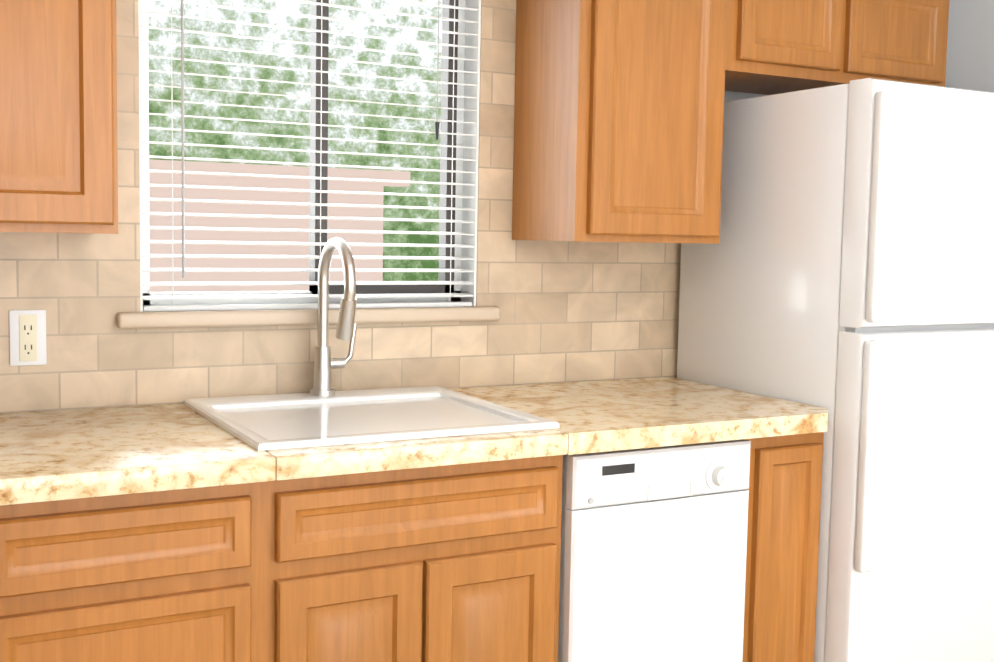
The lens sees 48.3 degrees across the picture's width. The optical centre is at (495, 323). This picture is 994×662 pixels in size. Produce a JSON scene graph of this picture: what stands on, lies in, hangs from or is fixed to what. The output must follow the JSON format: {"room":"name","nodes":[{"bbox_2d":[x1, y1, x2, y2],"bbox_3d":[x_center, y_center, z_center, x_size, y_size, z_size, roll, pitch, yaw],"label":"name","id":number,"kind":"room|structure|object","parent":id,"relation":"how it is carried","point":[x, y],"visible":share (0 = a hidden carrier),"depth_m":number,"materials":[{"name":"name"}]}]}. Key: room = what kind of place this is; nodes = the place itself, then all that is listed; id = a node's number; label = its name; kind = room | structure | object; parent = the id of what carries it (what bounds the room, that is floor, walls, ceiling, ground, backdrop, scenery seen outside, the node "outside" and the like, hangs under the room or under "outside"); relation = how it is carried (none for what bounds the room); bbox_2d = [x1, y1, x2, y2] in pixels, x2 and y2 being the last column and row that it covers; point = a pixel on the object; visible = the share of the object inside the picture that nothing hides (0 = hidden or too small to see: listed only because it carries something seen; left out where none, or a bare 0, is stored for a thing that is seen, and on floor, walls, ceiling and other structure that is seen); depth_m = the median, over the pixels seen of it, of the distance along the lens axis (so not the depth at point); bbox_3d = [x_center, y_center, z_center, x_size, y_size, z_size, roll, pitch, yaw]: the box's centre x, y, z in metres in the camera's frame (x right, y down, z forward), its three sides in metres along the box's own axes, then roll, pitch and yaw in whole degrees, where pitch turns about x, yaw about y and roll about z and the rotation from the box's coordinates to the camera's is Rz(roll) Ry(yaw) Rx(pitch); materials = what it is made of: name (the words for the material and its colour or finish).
{"room":"kitchen","nodes":[
{"label":"kitchen","id":0,"kind":"room"},
{"bbox_2d":[0,0,765,412],"bbox_3d":[-0.137,-0.040,2.807,4.215,2.228,0.168,-1,5,-28],"label":"wall","id":1,"kind":"structure","parent":0,"point":[586,310],"depth_m":2.65,"materials":[{"name":"beige tile"}]},
{"bbox_2d":[9,310,46,365],"bbox_3d":[-0.957,0.029,2.272,0.070,0.114,0.009,-1,5,-28],"label":"electrical outlet","id":2,"kind":"object","parent":1,"relation":"attached to","point":[27,337],"visible":1,"depth_m":2.27,"materials":[{"name":"white plastic"}]},
{"bbox_2d":[0,0,117,233],"bbox_3d":[-1.238,-0.518,1.894,1.089,0.706,0.314,-1,5,-28],"label":"upper cabinet","id":3,"kind":"object","parent":1,"relation":"attached to","point":[58,124],"visible":1,"depth_m":1.98,"materials":[{"name":"brown wood"}]},
{"bbox_2d":[116,306,499,328],"bbox_3d":[-0.414,-0.019,2.591,0.913,0.034,0.110,-1,5,-28],"label":"window sill","id":4,"kind":"structure","parent":1,"relation":"attached to","point":[178,319],"depth_m":2.50,"materials":[{"name":"beige stone"}]},
{"bbox_2d":[138,0,480,311],"bbox_3d":[-0.421,-0.470,2.583,0.823,0.873,0.146,-1,5,-28],"label":"window blinds","id":5,"kind":"object","parent":1,"relation":"attached to","point":[454,285],"visible":0.77,"depth_m":2.60,"materials":[{"name":"white plastic"}]},
{"bbox_2d":[512,0,948,243],"bbox_3d":[0.649,-0.563,2.904,1.194,0.706,0.314,-1,5,-28],"label":"upper cabinet","id":6,"kind":"object","parent":1,"relation":"attached to","point":[618,118],"visible":0.98,"depth_m":2.64,"materials":[{"name":"brown wood"}]},
{"bbox_2d":[945,0,993,91],"bbox_3d":[2.540,0.123,1.372,0.145,2.228,5.240,-1,5,-28],"label":"wall","id":7,"kind":"structure","parent":0,"point":[970,54],"depth_m":3.29,"materials":[{"name":"white paint"}]},
{"bbox_3d":[1.428,1.283,0.958,5.455,0.060,5.380,-1,5,-28],"label":"floor","id":8,"kind":"structure","parent":0,"visible":0},
{"bbox_2d":[0,480,275,661],"bbox_3d":[-0.741,0.683,2.102,0.442,0.876,0.606,-1,5,-28],"label":"base cabinet","id":9,"kind":"object","parent":8,"relation":"on","point":[184,575],"depth_m":1.83,"materials":[{"name":"brown wood"}]},
{"bbox_2d":[0,377,827,505],"bbox_3d":[-0.511,0.220,2.158,2.590,0.042,0.652,-1,5,-28],"label":"countertop","id":10,"kind":"structure","parent":9,"relation":"on","point":[55,455],"depth_m":2.02,"materials":[{"name":"stone"}]},
{"bbox_2d":[310,237,356,395],"bbox_3d":[-0.329,-0.012,2.447,0.109,0.357,0.210,-1,5,-28],"label":"faucet","id":11,"kind":"object","parent":10,"relation":"on","point":[325,362],"visible":0.98,"depth_m":2.49,"materials":[{"name":"silver metal"}]},
{"bbox_2d":[184,386,558,450],"bbox_3d":[-0.276,0.196,2.308,0.609,0.033,0.570,-1,5,-28],"label":"sink","id":12,"kind":"object","parent":10,"relation":"in","point":[277,421],"visible":0.79,"depth_m":2.28,"materials":[{"name":"white ceramic"}]},
{"bbox_2d":[276,455,562,661],"bbox_3d":[-0.276,0.672,2.350,0.612,0.876,0.606,-1,5,-28],"label":"base cabinet","id":13,"kind":"object","parent":8,"relation":"on","point":[455,563],"depth_m":2.07,"materials":[{"name":"brown wood"}]},
{"bbox_2d":[558,439,750,661],"bbox_3d":[0.214,0.667,2.582,0.455,0.862,0.626,-1,5,-28],"label":"dishwasher","id":14,"kind":"object","parent":8,"relation":"on","point":[653,555],"visible":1,"depth_m":2.30,"materials":[{"name":"white plastic"}]},
{"bbox_2d":[743,432,823,661],"bbox_3d":[0.511,0.653,2.772,0.232,0.876,0.606,-1,5,-28],"label":"base cabinet","id":15,"kind":"object","parent":8,"relation":"on","point":[785,478],"depth_m":2.49,"materials":[{"name":"brown wood"}]},
{"bbox_2d":[677,78,993,661],"bbox_3d":[1.000,0.243,2.926,0.780,1.648,0.686,-1,5,-28],"label":"refrigerator","id":16,"kind":"object","parent":8,"relation":"on","point":[842,271],"visible":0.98,"depth_m":2.57,"materials":[{"name":"white metal"}]},
{"label":"outside","id":17,"kind":"structure","parent":0,"visible":0},
{"bbox_2d":[149,159,409,291],"bbox_3d":[-0.910,0.646,4.530,1.150,2.560,0.100,-1,5,-28],"label":"building","id":18,"kind":"structure","parent":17,"point":[239,195],"depth_m":4.40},
{"bbox_2d":[148,0,441,280],"bbox_3d":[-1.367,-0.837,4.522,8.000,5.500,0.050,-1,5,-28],"label":"trees","id":19,"kind":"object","parent":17,"point":[204,82],"depth_m":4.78,"materials":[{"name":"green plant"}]}
]}

